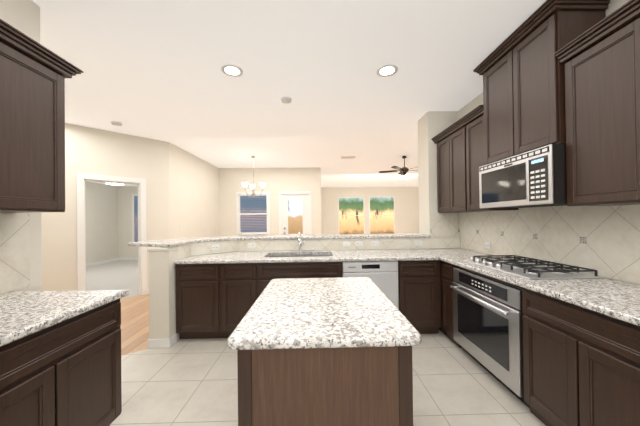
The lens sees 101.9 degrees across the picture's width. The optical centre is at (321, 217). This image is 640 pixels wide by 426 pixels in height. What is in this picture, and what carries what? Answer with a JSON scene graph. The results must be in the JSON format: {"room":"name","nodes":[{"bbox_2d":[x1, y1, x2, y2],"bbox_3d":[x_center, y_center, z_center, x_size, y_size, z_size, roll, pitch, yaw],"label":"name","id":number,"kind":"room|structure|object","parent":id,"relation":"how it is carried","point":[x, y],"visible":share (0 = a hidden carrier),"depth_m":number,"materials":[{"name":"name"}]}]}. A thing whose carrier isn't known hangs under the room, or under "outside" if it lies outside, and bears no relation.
{"room":"kitchen","nodes":[
{"label":"kitchen","id":0,"kind":"room"},
{"bbox_2d":[0,0,41,294],"bbox_3d":[-2.139,-0.077,-0.121,0.150,3.045,4.135,-1,0,-1],"label":"wall","id":1,"kind":"structure","parent":0,"point":[22,16],"depth_m":1.88,"materials":[{"name":"paint"}]},
{"bbox_2d":[0,213,29,293],"bbox_3d":[-2.061,0.223,0.072,0.008,0.529,3.580,-1,0,-1],"label":"backsplash","id":2,"kind":"structure","parent":1,"relation":"attached to","point":[14,251],"depth_m":1.77,"materials":[{"name":"tile"}]},
{"bbox_2d":[0,31,71,212],"bbox_3d":[-1.928,-0.517,1.505,0.348,0.961,0.570,-1,0,-1],"label":"upper cabinet","id":3,"kind":"object","parent":1,"relation":"attached to","point":[34,74],"depth_m":1.57,"materials":[{"name":"brown wood"}]},
{"bbox_2d":[85,181,116,263],"bbox_3d":[-7.439,0.022,5.771,0.100,3.045,7.700,-1,0,-1],"label":"wall","id":4,"kind":"structure","parent":0,"point":[100,199],"depth_m":8.73,"materials":[{"name":"paint"}]},
{"bbox_2d":[86,258,117,266],"bbox_3d":[-7.367,1.493,6.363,0.015,0.101,6.200,-1,0,-1],"label":"baseboard","id":5,"kind":"structure","parent":4,"relation":"attached to","point":[110,260],"depth_m":8.72,"materials":[{"name":"white wood"}]},
{"bbox_2d":[41,123,169,290],"bbox_3d":[-4.169,-0.025,4.356,0.150,3.045,2.850,-1,-1,44],"label":"wall","id":6,"kind":"structure","parent":0,"point":[90,150],"depth_m":4.50,"materials":[{"name":"paint"}]},
{"bbox_2d":[77,173,146,295],"bbox_3d":[-3.794,0.378,4.725,0.169,2.235,0.980,-1,-1,44],"label":"trim","id":7,"kind":"structure","parent":6,"relation":"attached to","point":[142,259],"depth_m":4.62,"materials":[{"name":"white wood"}]},
{"bbox_2d":[86,260,138,297],"bbox_3d":[-5.325,1.520,6.407,4.120,0.001,6.200,-1,0,-1],"label":"floor carpet","id":8,"kind":"object","parent":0,"point":[118,275],"visible":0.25,"depth_m":6.66,"materials":[{"name":"beige carpet"}]},
{"bbox_2d":[117,186,137,257],"bbox_3d":[-5.409,0.023,9.590,4.080,3.045,0.150,-1,0,-1],"label":"wall","id":9,"kind":"structure","parent":0,"point":[124,193],"depth_m":9.48,"materials":[{"name":"paint"}]},
{"bbox_2d":[118,257,137,259],"bbox_3d":[-5.380,1.490,9.499,4.060,0.101,0.015,-1,0,-1],"label":"baseboard","id":10,"kind":"structure","parent":9,"relation":"attached to","point":[119,258],"depth_m":9.46,"materials":[{"name":"white wood"}]},
{"bbox_2d":[132,194,137,241],"bbox_3d":[-6.256,0.068,9.482,1.340,1.878,0.029,-1,0,-1],"label":"room window","id":11,"kind":"structure","parent":9,"relation":"in","point":[134,217],"depth_m":9.46,"materials":[{"name":"white"}]},
{"bbox_2d":[120,294,148,355],"bbox_3d":[-0.667,1.465,5.605,13.600,0.001,16.000,-1,0,-1],"label":"floor","id":12,"kind":"structure","parent":0,"point":[134,326],"depth_m":3.60,"materials":[{"name":"brown wood"}]},
{"bbox_2d":[169,142,220,238],"bbox_3d":[-3.233,-0.021,6.688,0.150,3.045,2.715,-1,0,-1],"label":"wall","id":13,"kind":"structure","parent":0,"point":[202,192],"depth_m":6.35,"materials":[{"name":"paint"}]},
{"bbox_2d":[221,167,316,235],"bbox_3d":[-1.763,-0.029,8.167,3.150,3.045,0.150,-1,0,-1],"label":"wall","id":14,"kind":"structure","parent":0,"point":[277,180],"depth_m":8.10,"materials":[{"name":"paint"}]},
{"bbox_2d":[236,192,269,235],"bbox_3d":[-2.138,-0.107,8.089,1.040,1.360,0.099,-1,0,-1],"label":"dining room window","id":15,"kind":"structure","parent":14,"relation":"in","point":[252,215],"depth_m":8.13,"materials":[{"name":"white"}]},
{"bbox_2d":[282,195,307,234],"bbox_3d":[-0.827,0.380,8.108,0.810,2.184,0.142,-1,0,-1],"label":"back door","id":16,"kind":"structure","parent":14,"relation":"in","point":[294,214],"depth_m":8.14,"materials":[{"name":"white"}]},
{"bbox_2d":[279,191,311,234],"bbox_3d":[-0.829,0.336,8.174,1.010,2.295,0.169,-1,0,-1],"label":"door frame","id":17,"kind":"structure","parent":14,"relation":"attached to","point":[281,193],"depth_m":8.10,"materials":[{"name":"white wood"}]},
{"bbox_2d":[32,0,546,186],"bbox_3d":[-0.701,-1.460,5.623,13.600,0.440,16.000,-1,0,-1],"label":"ceiling","id":18,"kind":"structure","parent":0,"point":[150,69],"depth_m":2.86,"materials":[{"name":"white paint"}]},
{"bbox_2d":[111,121,121,125],"bbox_3d":[-3.374,-1.539,4.267,0.140,0.034,0.140,-1,0,-1],"label":"smoke detector","id":19,"kind":"object","parent":18,"relation":"attached to","point":[115,123],"visible":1,"depth_m":4.24,"materials":[{"name":"white plastic"}]},
{"bbox_2d":[221,64,242,76],"bbox_3d":[-0.973,-1.590,2.817,0.230,0.008,0.230,-1,0,-1],"label":"recessed light","id":20,"kind":"object","parent":18,"relation":"in","point":[231,70],"visible":1,"depth_m":2.81,"materials":[{"name":"white"}]},
{"bbox_2d":[242,156,265,197],"bbox_3d":[-1.705,-1.031,6.641,0.577,1.060,0.594,-1,0,-1],"label":"pendant chandelier","id":21,"kind":"object","parent":18,"relation":"hanging from","point":[245,184],"visible":1,"depth_m":6.59,"materials":[{"name":"silver metal"}]},
{"bbox_2d":[281,97,291,103],"bbox_3d":[-0.477,-1.575,3.498,0.140,0.040,0.140,-1,0,-1],"label":"smoke detector","id":22,"kind":"object","parent":18,"relation":"attached to","point":[286,100],"visible":1,"depth_m":3.46,"materials":[{"name":"white plastic"}]},
{"bbox_2d":[340,156,354,158],"bbox_3d":[0.682,-1.580,6.853,0.380,0.014,0.200,-1,0,-1],"label":"ceiling vent","id":23,"kind":"object","parent":18,"relation":"in","point":[347,157],"visible":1,"depth_m":6.83,"materials":[{"name":"white metal"}]},
{"bbox_2d":[376,64,397,76],"bbox_3d":[0.716,-1.609,2.853,0.230,0.008,0.230,-1,0,-1],"label":"recessed light","id":24,"kind":"object","parent":18,"relation":"in","point":[386,70],"visible":1,"depth_m":2.84,"materials":[{"name":"white"}]},
{"bbox_2d":[379,156,417,178],"bbox_3d":[2.180,-1.310,6.812,1.268,0.590,1.261,-1,0,-1],"label":"fan","id":25,"kind":"object","parent":18,"relation":"hanging from","point":[404,170],"visible":0.96,"depth_m":6.75,"materials":[{"name":"brown metal"}]},
{"bbox_2d":[177,238,430,339],"bbox_3d":[-0.149,0.885,3.569,3.597,1.123,0.900,-1,0,-1],"label":"wall","id":26,"kind":"structure","parent":0,"point":[237,251],"depth_m":3.73,"materials":[{"name":"paint"}]},
{"bbox_2d":[148,333,176,347],"bbox_3d":[-1.823,1.409,3.183,0.247,0.101,0.593,-1,0,-1],"label":"baseboard","id":27,"kind":"structure","parent":26,"relation":"attached to","point":[162,343],"depth_m":2.89,"materials":[{"name":"white wood"}]},
{"bbox_2d":[128,237,237,246],"bbox_3d":[-1.774,0.319,3.332,1.097,0.040,0.900,-1,0,-1],"label":"countertop","id":28,"kind":"structure","parent":26,"relation":"on","point":[165,242],"depth_m":3.28,"materials":[{"name":"beige stone"}]},
{"bbox_2d":[178,213,459,258],"bbox_3d":[0.179,0.217,3.525,3.824,0.530,0.770,-1,0,-1],"label":"backsplash","id":29,"kind":"structure","parent":26,"relation":"attached to","point":[444,228],"depth_m":3.88,"materials":[{"name":"tile"}]},
{"bbox_2d":[211,244,218,249],"bbox_3d":[-1.487,0.417,3.619,0.115,0.072,0.009,0,0,-43],"label":"electrical outlet","id":30,"kind":"object","parent":29,"relation":"attached to","point":[214,247],"visible":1,"depth_m":3.62,"materials":[{"name":"white plastic"}]},
{"bbox_2d":[248,243,254,247],"bbox_3d":[-1.042,0.413,3.840,0.115,0.072,0.009,-1,0,-1],"label":"outlet","id":31,"kind":"object","parent":29,"relation":"attached to","point":[251,245],"visible":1,"depth_m":3.84,"materials":[{"name":"white plastic"}]},
{"bbox_2d":[355,241,362,245],"bbox_3d":[0.557,0.395,3.874,0.115,0.072,0.009,-1,0,-1],"label":"outlet","id":32,"kind":"object","parent":29,"relation":"attached to","point":[358,243],"visible":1,"depth_m":3.87,"materials":[{"name":"white plastic"}]},
{"bbox_2d":[371,241,378,245],"bbox_3d":[0.792,0.392,3.879,0.115,0.072,0.009,-1,0,-1],"label":"outlet","id":33,"kind":"object","parent":29,"relation":"attached to","point":[374,243],"visible":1,"depth_m":3.88,"materials":[{"name":"white plastic"}]},
{"bbox_2d":[415,241,422,244],"bbox_3d":[1.457,0.385,3.893,0.115,0.072,0.009,-1,0,-1],"label":"outlet","id":34,"kind":"object","parent":29,"relation":"attached to","point":[418,242],"visible":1,"depth_m":3.89,"materials":[{"name":"white plastic"}]},
{"bbox_2d":[216,233,430,239],"bbox_3d":[-0.351,0.307,4.065,3.956,0.040,0.507,-1,0,-1],"label":"countertop","id":35,"kind":"structure","parent":26,"relation":"on","point":[399,235],"depth_m":3.87,"materials":[{"name":"beige stone"}]},
{"bbox_2d":[313,167,320,234],"bbox_3d":[-0.157,-0.031,10.714,0.170,3.045,5.175,-1,0,-1],"label":"wall","id":36,"kind":"structure","parent":0,"point":[316,170],"depth_m":8.13,"materials":[{"name":"paint"}]},
{"bbox_2d":[110,329,545,425],"bbox_3d":[-0.272,1.427,0.842,4.890,0.001,6.060,-1,0,-1],"label":"floor","id":37,"kind":"structure","parent":0,"point":[186,382],"depth_m":2.17,"materials":[{"name":"beige tile"}]},
{"bbox_2d":[0,302,121,425],"bbox_3d":[-1.699,0.992,1.248,0.756,0.914,0.974,-1,0,-1],"label":"base cabinet","id":38,"kind":"object","parent":37,"relation":"on","point":[60,358],"depth_m":1.35,"materials":[{"name":"brown wood"}]},
{"bbox_2d":[0,290,128,349],"bbox_3d":[-1.669,0.504,0.028,0.780,0.041,3.480,-1,0,-1],"label":"countertop","id":39,"kind":"structure","parent":38,"relation":"on","point":[23,314],"depth_m":1.42,"materials":[{"name":"beige stone"}]},
{"bbox_2d":[147,246,177,339],"bbox_3d":[-1.825,0.900,2.987,0.245,1.123,0.192,-1,0,-1],"label":"column","id":40,"kind":"structure","parent":37,"relation":"on","point":[162,295],"depth_m":2.90,"materials":[{"name":"paint"}]},
{"bbox_2d":[176,265,213,338],"bbox_3d":[-1.416,1.001,3.196,0.591,0.914,0.350,-1,0,-1],"label":"base cabinet","id":41,"kind":"object","parent":37,"relation":"on","point":[192,281],"depth_m":3.03,"materials":[{"name":"brown wood"}]},
{"bbox_2d":[210,253,273,337],"bbox_3d":[-0.977,0.997,3.351,0.587,0.914,0.640,-1,0,-1],"label":"base cabinet","id":42,"kind":"object","parent":37,"relation":"on","point":[217,295],"depth_m":3.04,"materials":[{"name":"brown wood"}]},
{"bbox_2d":[250,250,361,256],"bbox_3d":[-0.045,0.509,3.768,2.843,0.041,0.190,-1,0,-1],"label":"countertop","id":43,"kind":"structure","parent":42,"relation":"on","point":[305,253],"depth_m":3.67,"materials":[{"name":"beige stone"}]},
{"bbox_2d":[298,232,304,251],"bbox_3d":[-0.296,0.348,3.671,0.099,0.286,0.221,-1,0,-1],"label":"faucet","id":44,"kind":"object","parent":43,"relation":"on","point":[299,241],"visible":1,"depth_m":3.73,"materials":[{"name":"silver metal"}]},
{"bbox_2d":[174,249,439,264],"bbox_3d":[-0.167,0.508,3.351,3.105,0.041,0.640,-1,0,-1],"label":"countertop","id":45,"kind":"structure","parent":42,"relation":"on","point":[375,254],"depth_m":3.10,"materials":[{"name":"beige stone"}]},
{"bbox_2d":[250,273,341,307],"bbox_3d":[-0.293,1.131,3.364,1.074,0.630,0.640,-1,0,-1],"label":"base cabinet","id":46,"kind":"object","parent":37,"relation":"on","point":[255,290],"depth_m":3.05,"materials":[{"name":"brown wood"}]},
{"bbox_2d":[227,277,421,425],"bbox_3d":[0.008,0.953,1.531,0.780,0.957,1.060,-1,0,-1],"label":"kitchen island","id":47,"kind":"object","parent":37,"relation":"on","point":[324,351],"visible":1,"depth_m":1.03,"materials":[{"name":"white stone"}]},
{"bbox_2d":[398,261,440,333],"bbox_3d":[1.159,0.973,3.396,0.515,0.914,0.640,-1,0,-1],"label":"base cabinet","id":48,"kind":"object","parent":37,"relation":"on","point":[419,282],"depth_m":3.08,"materials":[{"name":"brown wood"}]},
{"bbox_2d":[342,261,398,309],"bbox_3d":[0.574,0.981,3.358,0.654,0.911,0.610,-1,0,-1],"label":"dishwasher","id":49,"kind":"object","parent":48,"relation":"in","point":[382,276],"visible":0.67,"depth_m":3.06,"materials":[{"name":"white metal"}]},
{"bbox_2d":[438,260,514,351],"bbox_3d":[1.765,0.965,3.358,0.690,0.914,1.060,-1,0,-1],"label":"base cabinet","id":50,"kind":"object","parent":37,"relation":"on","point":[447,280],"depth_m":2.96,"materials":[{"name":"brown wood"}]},
{"bbox_2d":[517,288,639,425],"bbox_3d":[1.805,0.953,1.452,0.690,0.914,0.894,-1,0,-1],"label":"base cabinet","id":51,"kind":"object","parent":37,"relation":"on","point":[581,352],"depth_m":1.49,"materials":[{"name":"brown wood"}]},
{"bbox_2d":[450,267,523,398],"bbox_3d":[1.692,0.933,2.362,0.638,0.789,0.920,-1,0,-1],"label":"oven","id":52,"kind":"object","parent":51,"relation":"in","point":[487,323],"visible":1,"depth_m":2.19,"materials":[{"name":"silver metal"}]},
{"bbox_2d":[415,248,639,327],"bbox_3d":[1.795,0.471,1.132,0.720,0.041,5.540,-1,0,-1],"label":"countertop","id":53,"kind":"structure","parent":51,"relation":"on","point":[620,300],"depth_m":1.67,"materials":[{"name":"beige stone"}]},
{"bbox_2d":[463,255,602,279],"bbox_3d":[1.796,0.429,2.342,0.560,0.058,0.860,-1,0,-1],"label":"cooktop","id":54,"kind":"object","parent":53,"relation":"in","point":[530,269],"visible":1,"depth_m":2.17,"materials":[{"name":"silver metal"}]},
{"bbox_2d":[321,187,418,233],"bbox_3d":[2.756,-0.047,13.463,6.070,3.045,0.150,-1,0,-1],"label":"wall","id":55,"kind":"structure","parent":0,"point":[406,198],"depth_m":13.39,"materials":[{"name":"paint"}]},
{"bbox_2d":[338,197,364,233],"bbox_3d":[1.522,-0.078,13.389,1.340,1.956,0.055,-1,0,-1],"label":"room window","id":56,"kind":"structure","parent":55,"relation":"in","point":[351,215],"depth_m":13.41,"materials":[{"name":"white"}]},
{"bbox_2d":[369,196,394,233],"bbox_3d":[3.111,-0.096,13.422,1.320,1.956,0.055,-1,0,-1],"label":"room window","id":57,"kind":"structure","parent":55,"relation":"in","point":[381,215],"depth_m":13.45,"materials":[{"name":"white"}]},
{"bbox_2d":[418,111,455,248],"bbox_3d":[1.852,-0.096,4.147,0.450,3.045,0.400,-1,0,-1],"label":"wall","id":58,"kind":"structure","parent":0,"point":[432,123],"depth_m":3.96,"materials":[{"name":"paint"}]},
{"bbox_2d":[456,0,639,284],"bbox_3d":[2.227,-0.120,1.040,0.150,3.045,6.630,-1,0,-1],"label":"wall","id":59,"kind":"structure","parent":0,"point":[613,5],"depth_m":3.43,"materials":[{"name":"paint"}]},
{"bbox_2d":[431,105,518,212],"bbox_3d":[1.885,-0.639,3.379,0.400,1.130,1.212,-1,0,-1],"label":"upper cabinet","id":60,"kind":"object","parent":59,"relation":"attached to","point":[460,151],"visible":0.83,"depth_m":3.26,"materials":[{"name":"brown wood"}]},
{"bbox_2d":[473,0,609,164],"bbox_3d":[1.881,-1.079,2.345,0.440,1.062,0.979,-1,0,-1],"label":"upper cabinet","id":61,"kind":"object","parent":59,"relation":"attached to","point":[521,68],"visible":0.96,"depth_m":2.14,"materials":[{"name":"brown wood"}]},
{"bbox_2d":[479,144,566,207],"bbox_3d":[1.894,-0.321,2.341,0.435,0.442,0.853,-1,0,-1],"label":"microwave","id":62,"kind":"object","parent":61,"relation":"attached to","point":[537,177],"visible":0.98,"depth_m":2.14,"materials":[{"name":"silver metal"}]},
{"bbox_2d":[459,204,639,283],"bbox_3d":[2.146,-0.058,1.157,0.008,1.006,5.570,-1,0,-1],"label":"backsplash","id":63,"kind":"structure","parent":59,"relation":"attached to","point":[603,241],"depth_m":2.24,"materials":[{"name":"tile"}]},
{"bbox_2d":[484,242,490,247],"bbox_3d":[2.097,0.353,3.289,0.009,0.072,0.115,-1,0,-1],"label":"outlet","id":64,"kind":"object","parent":63,"relation":"attached to","point":[487,245],"visible":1,"depth_m":3.28,"materials":[{"name":"white plastic"}]},
{"bbox_2d":[560,16,637,205],"bbox_3d":[1.953,-0.624,1.627,0.338,1.078,0.570,-1,0,-1],"label":"upper cabinet","id":65,"kind":"object","parent":59,"relation":"attached to","point":[600,60],"depth_m":1.67,"materials":[{"name":"brown wood"}]},
{"bbox_2d":[626,4,639,203],"bbox_3d":[1.962,-0.627,1.162,0.338,1.078,0.640,-1,0,-1],"label":"upper cabinet","id":66,"kind":"object","parent":59,"relation":"attached to","point":[632,18],"depth_m":1.48,"materials":[{"name":"brown wood"}]}
]}

